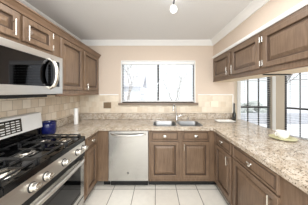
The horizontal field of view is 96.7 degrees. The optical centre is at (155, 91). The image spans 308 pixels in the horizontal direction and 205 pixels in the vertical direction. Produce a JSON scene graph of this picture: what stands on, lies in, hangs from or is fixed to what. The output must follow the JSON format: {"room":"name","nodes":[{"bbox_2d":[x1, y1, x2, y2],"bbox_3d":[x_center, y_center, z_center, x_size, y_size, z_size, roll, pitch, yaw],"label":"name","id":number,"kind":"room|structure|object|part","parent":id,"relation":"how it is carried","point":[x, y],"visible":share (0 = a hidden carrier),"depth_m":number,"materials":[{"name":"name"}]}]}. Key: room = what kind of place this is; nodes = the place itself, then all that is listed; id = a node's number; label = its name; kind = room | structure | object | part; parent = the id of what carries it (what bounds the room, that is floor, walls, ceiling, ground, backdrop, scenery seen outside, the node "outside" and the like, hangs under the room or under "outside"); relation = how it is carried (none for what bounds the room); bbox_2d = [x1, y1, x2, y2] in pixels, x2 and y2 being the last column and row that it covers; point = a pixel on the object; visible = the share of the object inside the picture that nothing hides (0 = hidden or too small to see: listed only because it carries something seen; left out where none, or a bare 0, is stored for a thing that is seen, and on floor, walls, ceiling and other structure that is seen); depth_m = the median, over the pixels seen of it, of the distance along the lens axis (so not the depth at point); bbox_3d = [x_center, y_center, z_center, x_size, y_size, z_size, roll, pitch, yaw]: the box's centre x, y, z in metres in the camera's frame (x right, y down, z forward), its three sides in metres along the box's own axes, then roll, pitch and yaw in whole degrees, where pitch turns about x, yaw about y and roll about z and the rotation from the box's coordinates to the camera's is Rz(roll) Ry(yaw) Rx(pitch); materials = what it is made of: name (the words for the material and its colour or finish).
{"room":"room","nodes":[
{"label":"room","id":0,"kind":"room"},
{"bbox_2d":[0,95,79,120],"bbox_3d":[-1.565,0.235,0.165,0.160,2.440,5.330,0,0,0],"label":"wall","id":1,"kind":"structure","parent":0,"point":[51,107],"depth_m":1.82,"materials":[{"name":"beige tile"}]},
{"bbox_2d":[0,2,54,55],"bbox_3d":[-1.274,-0.512,1.135,0.419,0.265,0.759,0,0,0],"label":"upper cabinet","id":2,"kind":"object","parent":1,"relation":"attached to","point":[14,26],"visible":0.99,"depth_m":1.15,"materials":[{"name":"brown wood"}]},
{"bbox_3d":[-1.109,-0.525,0.953,0.022,0.210,0.305,0,0,0],"label":"door","id":3,"kind":"part","parent":2,"relation":"part of","materials":[{"name":"brown wood"}]},
{"bbox_3d":[-1.082,-0.492,1.047,0.035,0.125,0.012,0,0,0],"label":"handle","id":4,"kind":"part","parent":2,"relation":"part of","materials":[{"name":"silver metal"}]},
{"bbox_3d":[-1.082,-0.492,1.158,0.035,0.125,0.012,0,0,0],"label":"handle","id":5,"kind":"part","parent":2,"relation":"part of","materials":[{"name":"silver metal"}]},
{"bbox_2d":[0,37,62,98],"bbox_3d":[-1.223,-0.158,1.157,0.520,0.425,0.765,0,0,0],"label":"microwave oven","id":6,"kind":"object","parent":2,"relation":"attached to","point":[25,71],"visible":1,"depth_m":1.12,"materials":[{"name":"silver metal"}]},
{"bbox_3d":[-1.272,0.031,1.153,0.345,0.012,0.715,0,0,0],"label":"vent panel","id":7,"kind":"part","parent":6,"relation":"part of","materials":[{"name":"black plastic"}]},
{"bbox_3d":[-1.067,-0.182,1.150,0.025,0.264,0.689,0,0,0],"label":"door glass","id":8,"kind":"part","parent":6,"relation":"part of","materials":[{"name":"black glass"}]},
{"bbox_3d":[-1.012,-0.175,1.360,0.097,0.312,0.042,0,0,0],"label":"handle","id":9,"kind":"part","parent":6,"relation":"part of","materials":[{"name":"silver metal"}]},
{"bbox_3d":[-1.109,-0.525,1.298,0.022,0.210,0.327,0,0,0],"label":"door","id":10,"kind":"part","parent":2,"relation":"part of","materials":[{"name":"brown wood"}]},
{"bbox_2d":[0,0,100,58],"bbox_3d":[-1.096,-0.676,1.538,0.046,0.070,2.276,0,0,0],"label":"crown molding","id":11,"kind":"structure","parent":2,"relation":"attached to","point":[16,5],"depth_m":1.34,"materials":[{"name":"brown wood"}]},
{"bbox_2d":[19,0,80,40],"bbox_3d":[-1.458,-0.940,0.090,0.075,0.090,5.180,0,0,0],"label":"crown molding","id":12,"kind":"structure","parent":1,"relation":"attached to","point":[22,1],"depth_m":1.80,"materials":[{"name":"white paint"}]},
{"bbox_2d":[55,34,81,93],"bbox_3d":[-1.290,-0.307,1.793,0.386,0.675,0.554,0,0,0],"label":"upper cabinet","id":13,"kind":"object","parent":1,"relation":"attached to","point":[71,55],"visible":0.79,"depth_m":1.77,"materials":[{"name":"brown wood"}]},
{"bbox_2d":[82,49,98,92],"bbox_3d":[-1.274,-0.307,2.372,0.419,0.675,0.602,0,0,0],"label":"upper cabinet","id":14,"kind":"object","parent":1,"relation":"attached to","point":[90,63],"visible":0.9,"depth_m":2.30,"materials":[{"name":"brown wood"}]},
{"bbox_2d":[55,93,98,96],"bbox_3d":[-1.128,0.044,2.110,0.028,0.028,1.129,0,0,0],"label":"rail","id":15,"kind":"object","parent":14,"relation":"attached to","point":[56,95],"visible":0.94,"depth_m":1.90,"materials":[{"name":"brown wood"}]},
{"bbox_2d":[25,0,252,39],"bbox_3d":[1.177,-1.035,0.600,5.645,0.100,6.200,0,0,0],"label":"ceiling","id":16,"kind":"structure","parent":0,"point":[85,19],"depth_m":1.80,"materials":[{"name":"paint"}]},
{"bbox_2d":[170,0,176,12],"bbox_3d":[0.184,-0.906,1.407,0.110,0.156,0.184,0,0,0],"label":"ceiling spotlight","id":17,"kind":"object","parent":16,"relation":"attached to","point":[173,9],"visible":1,"depth_m":1.42,"materials":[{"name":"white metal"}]},
{"bbox_3d":[0.184,-0.863,1.436,0.065,0.052,0.047,0,0,0],"label":"bulb","id":18,"kind":"part","parent":17,"relation":"part of","materials":[{"name":"white glass"}]},
{"bbox_2d":[80,46,233,112],"bbox_3d":[0.018,0.235,2.745,3.025,2.440,0.170,0,0,0],"label":"wall","id":19,"kind":"structure","parent":0,"point":[206,90],"depth_m":2.68,"materials":[{"name":"beige paint"}]},
{"bbox_2d":[104,102,110,107],"bbox_3d":[-0.947,0.270,2.666,0.148,0.116,0.006,0,0,0],"label":"outlet plate","id":20,"kind":"object","parent":19,"relation":"attached to","point":[106,104],"visible":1,"depth_m":2.66,"materials":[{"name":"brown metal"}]},
{"bbox_2d":[81,40,212,45],"bbox_3d":[-0.188,-0.940,2.643,2.615,0.090,0.075,0,0,0],"label":"crown molding","id":21,"kind":"structure","parent":19,"relation":"attached to","point":[86,42],"depth_m":2.64,"materials":[{"name":"white paint"}]},
{"bbox_2d":[80,95,231,112],"bbox_3d":[0.009,0.244,2.675,2.983,0.349,0.009,0,0,0],"label":"backsplash","id":22,"kind":"structure","parent":19,"relation":"attached to","point":[88,103],"depth_m":2.67,"materials":[{"name":"tile"}]},
{"bbox_2d":[118,102,197,104],"bbox_3d":[0.043,0.241,2.692,1.545,0.048,0.113,0,0,0],"label":"window sill","id":23,"kind":"structure","parent":19,"relation":"attached to","point":[122,103],"depth_m":2.63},
{"bbox_2d":[121,61,194,102],"bbox_3d":[0.043,-0.193,2.736,1.455,0.825,0.119,0,0,0],"label":"window","id":24,"kind":"structure","parent":19,"relation":"in","point":[123,65],"depth_m":2.73,"materials":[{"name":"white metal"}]},
{"bbox_2d":[122,62,193,101],"bbox_3d":[0.043,-0.194,2.712,1.415,0.787,0.062,0,0,0],"label":"window blind","id":25,"kind":"object","parent":24,"relation":"attached to","point":[123,63],"visible":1,"depth_m":2.69,"materials":[{"name":"white plastic"}]},
{"bbox_3d":[0.043,0.192,2.714,1.409,0.016,0.054,0,0,0],"label":"rail","id":26,"kind":"part","parent":25,"relation":"part of","materials":[{"name":"white plastic"}]},
{"bbox_2d":[211,101,217,106],"bbox_3d":[1.139,0.244,2.666,0.148,0.116,0.006,0,0,0],"label":"outlet plate","id":27,"kind":"object","parent":19,"relation":"attached to","point":[213,103],"visible":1,"depth_m":2.66,"materials":[{"name":"beige plastic"}]},
{"bbox_2d":[84,177,229,204],"bbox_3d":[1.177,1.505,0.600,5.645,0.100,6.200,0,0,0],"label":"floor","id":28,"kind":"structure","parent":0,"point":[101,194],"depth_m":1.92,"materials":[{"name":"tile"}]},
{"bbox_2d":[0,112,88,204],"bbox_3d":[-1.139,0.853,1.200,0.687,1.205,0.912,0,0,0],"label":"gas range","id":29,"kind":"object","parent":28,"relation":"on","point":[36,169],"visible":1,"depth_m":1.23,"materials":[{"name":"silver metal"}]},
{"bbox_3d":[-1.011,0.539,0.902,0.172,0.016,0.172,0,0,0],"label":"burner","id":30,"kind":"part","parent":29,"relation":"part of","materials":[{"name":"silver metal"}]},
{"bbox_3d":[-1.150,0.539,1.200,0.156,0.016,0.156,0,0,0],"label":"burner","id":31,"kind":"part","parent":29,"relation":"part of","materials":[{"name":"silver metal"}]},
{"bbox_3d":[-0.824,0.659,0.945,0.056,0.060,0.060,0,0,0],"label":"burner knob","id":32,"kind":"part","parent":29,"relation":"part of","materials":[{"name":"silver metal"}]},
{"bbox_2d":[0,136,84,197],"bbox_3d":[-1.129,0.563,1.200,0.551,0.052,0.912,0,0,0],"label":"cooktop","id":33,"kind":"object","parent":29,"relation":"in","point":[10,184],"depth_m":1.10,"materials":[{"name":"black metal"}]},
{"bbox_3d":[-0.876,0.655,1.200,0.056,0.129,0.904,0,0,0],"label":"control panel","id":34,"kind":"part","parent":29,"relation":"part of","materials":[{"name":"metal"}]},
{"bbox_3d":[-0.824,0.659,1.065,0.056,0.060,0.060,0,0,0],"label":"burner knob","id":35,"kind":"part","parent":29,"relation":"part of","materials":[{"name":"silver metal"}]},
{"bbox_3d":[-0.885,1.005,1.200,0.038,0.470,0.902,0,0,0],"label":"oven door","id":36,"kind":"part","parent":29,"relation":"part of","materials":[{"name":"metal"}]},
{"bbox_3d":[-0.839,0.787,1.200,0.087,0.036,0.868,0,0,0],"label":"door handle","id":37,"kind":"part","parent":29,"relation":"part of","materials":[{"name":"metal"}]},
{"bbox_3d":[-0.824,0.659,1.275,0.056,0.060,0.060,0,0,0],"label":"burner knob","id":38,"kind":"part","parent":29,"relation":"part of","materials":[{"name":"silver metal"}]},
{"bbox_3d":[-0.824,0.659,1.485,0.056,0.060,0.060,0,0,0],"label":"burner knob","id":39,"kind":"part","parent":29,"relation":"part of","materials":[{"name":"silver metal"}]},
{"bbox_3d":[-0.885,1.325,1.200,0.038,0.150,0.902,0,0,0],"label":"storage drawer","id":40,"kind":"part","parent":29,"relation":"part of","materials":[{"name":"metal"}]},
{"bbox_2d":[84,132,96,200],"bbox_3d":[-1.157,1.018,1.902,0.656,0.874,0.474,0,0,0],"label":"base cabinet","id":41,"kind":"object","parent":28,"relation":"on","point":[90,163],"visible":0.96,"depth_m":1.81,"materials":[{"name":"brown wood"}]},
{"bbox_3d":[-0.874,0.666,1.860,0.022,0.146,0.280,0,0,0],"label":"drawer","id":42,"kind":"part","parent":41,"relation":"part of","materials":[{"name":"brown wood"}]},
{"bbox_3d":[-0.874,1.030,1.860,0.022,0.550,0.280,0,0,0],"label":"door","id":43,"kind":"part","parent":41,"relation":"part of","materials":[{"name":"brown wood"}]},
{"bbox_2d":[42,113,307,193],"bbox_3d":[0.084,0.501,1.499,3.152,0.160,2.358,0,0,0],"label":"countertop","id":44,"kind":"structure","parent":41,"relation":"on","point":[288,159],"depth_m":1.95,"materials":[{"name":"beige stone"}]},
{"bbox_2d":[41,120,56,133],"bbox_3d":[-1.375,0.461,1.755,0.166,0.159,0.166,0,0,0],"label":"ceramic crock","id":45,"kind":"object","parent":44,"relation":"on","point":[49,126],"visible":0.87,"depth_m":1.70,"materials":[{"name":"ceramic"}]},
{"bbox_2d":[74,108,77,123],"bbox_3d":[-1.330,0.409,2.280,0.068,0.262,0.068,0,0,0],"label":"canister","id":46,"kind":"object","parent":44,"relation":"on","point":[75,109],"visible":0.98,"depth_m":2.25,"materials":[{"name":"white ceramic"}]},
{"bbox_2d":[173,104,181,120],"bbox_3d":[0.362,0.386,2.516,0.248,0.309,0.107,0,0,-40],"label":"kitchen faucet","id":47,"kind":"object","parent":44,"relation":"on","point":[176,118],"visible":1,"depth_m":2.55,"materials":[{"name":"silver metal"}]},
{"bbox_2d":[153,121,202,125],"bbox_3d":[0.350,0.626,2.317,0.802,0.179,0.377,0,0,0],"label":"sink","id":48,"kind":"object","parent":44,"relation":"in","point":[157,123],"visible":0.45,"depth_m":2.48,"materials":[{"name":"metal"}]},
{"bbox_3d":[0.145,0.626,2.317,0.392,0.179,0.377,0,0,0],"label":"bowl","id":49,"kind":"part","parent":48,"relation":"part of","materials":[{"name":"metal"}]},
{"bbox_3d":[0.555,0.626,2.317,0.392,0.179,0.377,0,0,0],"label":"bowl","id":50,"kind":"part","parent":48,"relation":"part of","materials":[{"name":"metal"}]},
{"bbox_2d":[215,119,235,121],"bbox_3d":[1.240,0.531,2.470,0.320,0.018,0.180,0,0,0],"label":"serving tray","id":51,"kind":"object","parent":44,"relation":"on","point":[217,120],"visible":0.99,"depth_m":2.53,"materials":[{"name":"white ceramic"}]},
{"bbox_2d":[232,103,235,119],"bbox_3d":[1.475,0.380,2.585,0.068,0.320,0.068,0,0,0],"label":"bottle","id":52,"kind":"object","parent":44,"relation":"on","point":[233,113],"visible":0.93,"depth_m":2.57,"materials":[{"name":"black glass"}]},
{"bbox_2d":[269,134,297,140],"bbox_3d":[1.455,0.533,1.575,0.250,0.015,0.250,0,0,0],"label":"plate","id":53,"kind":"object","parent":44,"relation":"on","point":[289,138],"visible":0.79,"depth_m":1.55,"materials":[{"name":"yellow ceramic"}]},
{"bbox_2d":[275,130,289,138],"bbox_3d":[1.454,0.494,1.576,0.132,0.077,0.128,0,0,43],"label":"tea cup","id":54,"kind":"object","parent":53,"relation":"on","point":[283,134],"visible":1,"depth_m":1.55,"materials":[{"name":"white ceramic"}]},
{"bbox_2d":[97,131,109,184],"bbox_3d":[-1.101,1.018,2.350,0.769,0.874,0.560,0,0,0],"label":"base cabinet","id":55,"kind":"object","parent":28,"relation":"on","point":[102,136],"visible":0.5,"depth_m":2.07,"materials":[{"name":"brown wood"}]},
{"bbox_2d":[108,131,148,184],"bbox_3d":[-0.414,1.020,2.295,0.599,0.869,0.610,0,0,0],"label":"dishwasher","id":56,"kind":"object","parent":28,"relation":"on","point":[128,151],"visible":0.99,"depth_m":2.05,"materials":[{"name":"silver metal"}]},
{"bbox_3d":[-0.414,0.642,2.024,0.525,0.044,0.069,0,0,0],"label":"handle","id":57,"kind":"part","parent":56,"relation":"part of","materials":[{"name":"metal"}]},
{"bbox_2d":[149,131,208,184],"bbox_3d":[0.344,1.018,2.322,0.913,0.874,0.616,0,0,0],"label":"base cabinet","id":58,"kind":"object","parent":28,"relation":"on","point":[175,157],"visible":0.98,"depth_m":2.05,"materials":[{"name":"brown wood"}]},
{"bbox_3d":[0.131,0.666,2.058,0.426,0.146,0.022,0,0,0],"label":"false drawer","id":59,"kind":"part","parent":58,"relation":"part of","materials":[{"name":"brown wood"}]},
{"bbox_3d":[0.131,1.030,2.058,0.426,0.550,0.022,0,0,0],"label":"door","id":60,"kind":"part","parent":58,"relation":"part of","materials":[{"name":"brown wood"}]},
{"bbox_3d":[0.597,0.666,2.058,0.408,0.146,0.022,0,0,0],"label":"false drawer","id":61,"kind":"part","parent":58,"relation":"part of","materials":[{"name":"brown wood"}]},
{"bbox_3d":[0.597,1.030,2.058,0.408,0.550,0.022,0,0,0],"label":"door","id":62,"kind":"part","parent":58,"relation":"part of","materials":[{"name":"brown wood"}]},
{"bbox_2d":[207,131,216,184],"bbox_3d":[1.135,1.018,2.350,0.669,0.874,0.560,0,0,0],"label":"base cabinet","id":63,"kind":"object","parent":28,"relation":"on","point":[211,181],"visible":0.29,"depth_m":2.07,"materials":[{"name":"brown wood"}]},
{"bbox_2d":[215,132,232,204],"bbox_3d":[1.165,1.018,1.851,0.671,0.874,0.576,0,0,0],"label":"base cabinet","id":64,"kind":"object","parent":28,"relation":"on","point":[223,147],"visible":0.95,"depth_m":1.74,"materials":[{"name":"brown wood"}]},
{"bbox_3d":[0.874,0.666,1.789,0.022,0.146,0.408,0,0,0],"label":"drawer","id":65,"kind":"part","parent":64,"relation":"part of","materials":[{"name":"brown wood"}]},
{"bbox_2d":[233,144,282,204],"bbox_3d":[1.165,1.018,1.257,0.671,0.874,0.610,0,0,0],"label":"base cabinet","id":66,"kind":"object","parent":28,"relation":"on","point":[254,183],"visible":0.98,"depth_m":1.22,"materials":[{"name":"brown wood"}]},
{"bbox_2d":[283,178,307,204],"bbox_3d":[1.192,1.018,0.651,0.615,0.874,0.602,0,0,0],"label":"base cabinet","id":67,"kind":"object","parent":28,"relation":"on","point":[292,195],"visible":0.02,"depth_m":0.89,"materials":[{"name":"brown wood"}]},
{"bbox_2d":[234,77,271,128],"bbox_3d":[2.264,0.235,3.460,1.468,2.440,0.120,0,0,0],"label":"wall","id":68,"kind":"structure","parent":0,"point":[235,82],"depth_m":3.41,"materials":[{"name":"beige paint"}]},
{"bbox_2d":[241,77,269,128],"bbox_3d":[2.488,0.225,3.493,0.782,1.700,0.045,0,0,0],"label":"window","id":69,"kind":"structure","parent":68,"relation":"in","point":[268,82],"depth_m":3.48,"materials":[{"name":"brown metal"}]},
{"bbox_3d":[2.488,0.225,3.493,0.782,1.700,0.045,0,0,0],"label":"frame","id":70,"kind":"part","parent":69,"relation":"part of","materials":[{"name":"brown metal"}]},
{"bbox_2d":[237,76,275,129],"bbox_3d":[2.488,0.225,3.392,0.952,1.860,0.016,0,0,0],"label":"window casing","id":71,"kind":"structure","parent":68,"relation":"in","point":[273,77],"depth_m":3.38,"materials":[{"name":"white paint"}]},
{"bbox_2d":[241,78,270,121],"bbox_3d":[2.488,0.217,3.433,0.758,1.676,0.062,0,0,0],"label":"window blind","id":72,"kind":"object","parent":71,"relation":"attached to","point":[256,78],"visible":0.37,"depth_m":3.41,"materials":[{"name":"white plastic"}]},
{"bbox_2d":[213,0,303,55],"bbox_3d":[1.320,-0.818,0.740,0.400,0.335,3.880,0,0,0],"label":"wall","id":73,"kind":"structure","parent":0,"point":[272,9],"depth_m":1.53,"materials":[{"name":"beige paint"}]},
{"bbox_2d":[213,48,248,81],"bbox_3d":[1.257,-0.413,2.349,0.386,0.452,0.648,0,0,0],"label":"upper cabinet","id":74,"kind":"object","parent":73,"relation":"attached to","point":[222,69],"visible":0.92,"depth_m":2.27,"materials":[{"name":"brown wood"}]},
{"bbox_3d":[1.109,-0.422,2.330,0.022,0.355,0.540,0,0,0],"label":"door","id":75,"kind":"part","parent":74,"relation":"part of","materials":[{"name":"brown wood"}]},
{"bbox_2d":[213,64,307,81],"bbox_3d":[1.123,-0.193,1.762,0.030,0.013,1.824,0,0,0],"label":"rail","id":76,"kind":"object","parent":74,"relation":"attached to","point":[306,65],"visible":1,"depth_m":1.34,"materials":[{"name":"brown wood"}]},
{"bbox_2d":[211,0,269,45],"bbox_3d":[1.083,-0.940,0.740,0.075,0.090,3.880,0,0,0],"label":"crown molding","id":77,"kind":"structure","parent":73,"relation":"attached to","point":[253,6],"depth_m":1.75,"materials":[{"name":"white paint"}]},
{"bbox_2d":[212,0,307,58],"bbox_3d":[1.110,-0.662,1.040,0.020,0.045,3.280,0,0,0],"label":"trim","id":78,"kind":"structure","parent":73,"relation":"attached to","point":[304,3],"depth_m":1.33,"materials":[{"name":"white paint"}]},
{"bbox_2d":[231,31,291,78],"bbox_3d":[1.257,-0.407,1.732,0.386,0.464,0.583,0,0,0],"label":"upper cabinet","id":79,"kind":"object","parent":73,"relation":"attached to","point":[247,56],"visible":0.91,"depth_m":1.64,"materials":[{"name":"brown wood"}]},
{"bbox_3d":[1.109,-0.422,1.729,0.022,0.355,0.522,0,0,0],"label":"door","id":80,"kind":"part","parent":79,"relation":"part of","materials":[{"name":"brown wood"}]},
{"bbox_2d":[261,5,307,73],"bbox_3d":[1.272,-0.413,1.145,0.356,0.452,0.589,0,0,0],"label":"upper cabinet","id":81,"kind":"object","parent":73,"relation":"attached to","point":[285,42],"visible":0.98,"depth_m":1.17,"materials":[{"name":"brown wood"}]},
{"bbox_2d":[276,75,307,140],"bbox_3d":[3.343,0.235,2.984,0.120,2.440,1.100,0,0,-35],"label":"wall","id":82,"kind":"structure","parent":0,"point":[280,80],"depth_m":3.33,"materials":[{"name":"beige paint"}]},
{"bbox_2d":[285,73,307,139],"bbox_3d":[3.363,0.225,3.012,0.045,1.700,0.782,0,0,-35],"label":"window","id":83,"kind":"structure","parent":82,"relation":"in","point":[286,80],"depth_m":3.12,"materials":[{"name":"brown metal"}]},
{"bbox_2d":[285,74,307,139],"bbox_3d":[3.315,0.217,2.978,0.062,1.676,0.758,0,0,-35],"label":"window blind","id":84,"kind":"object","parent":83,"relation":"attached to","point":[290,77],"visible":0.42,"depth_m":3.15,"materials":[{"name":"white plastic"}]},
{"bbox_3d":[3.149,0.237,3.217,0.059,1.615,0.003,0,0,-35],"label":"ladder cord","id":85,"kind":"part","parent":84,"relation":"part of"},
{"label":"outside","id":86,"kind":"structure","parent":0,"visible":0},
{"bbox_2d":[145,99,307,137],"bbox_3d":[2.000,1.755,16.875,32.000,0.100,26.250,0,0,0],"label":"ground","id":87,"kind":"structure","parent":86,"point":[305,126],"depth_m":11.12,"materials":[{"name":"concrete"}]},
{"bbox_2d":[124,65,144,100],"bbox_3d":[-1.033,-0.027,5.307,1.237,3.466,2.304,0,0,-6],"label":"bare tree","id":88,"kind":"object","parent":87,"relation":"on","point":[129,91],"visible":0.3,"depth_m":5.07,"materials":[{"name":"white plant"}]},
{"bbox_2d":[124,74,146,100],"bbox_3d":[-5.250,-0.145,15.500,8.100,3.700,5.800,0,0,0],"label":"house","id":89,"kind":"structure","parent":87,"relation":"on","point":[141,80],"depth_m":13.16,"materials":[{"name":"white"}]},
{"bbox_2d":[159,69,187,100],"bbox_3d":[0.841,0.327,6.480,1.658,2.761,1.386,0,0,0],"label":"bare tree","id":90,"kind":"object","parent":87,"relation":"on","point":[181,79],"visible":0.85,"depth_m":6.40,"materials":[{"name":"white plant"}]},
{"bbox_2d":[241,100,266,112],"bbox_3d":[7.526,1.321,10.587,2.568,1.284,2.349,0,0,29],"label":"shrub","id":91,"kind":"object","parent":87,"relation":"on","point":[251,103],"visible":0.4,"depth_m":10.18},
{"bbox_2d":[241,113,307,123],"bbox_3d":[3.500,1.440,7.350,19.000,0.530,0.300,0,0,0],"label":"wall","id":92,"kind":"structure","parent":87,"relation":"on","point":[243,115],"depth_m":7.20,"materials":[{"name":"white paint"}]}
]}

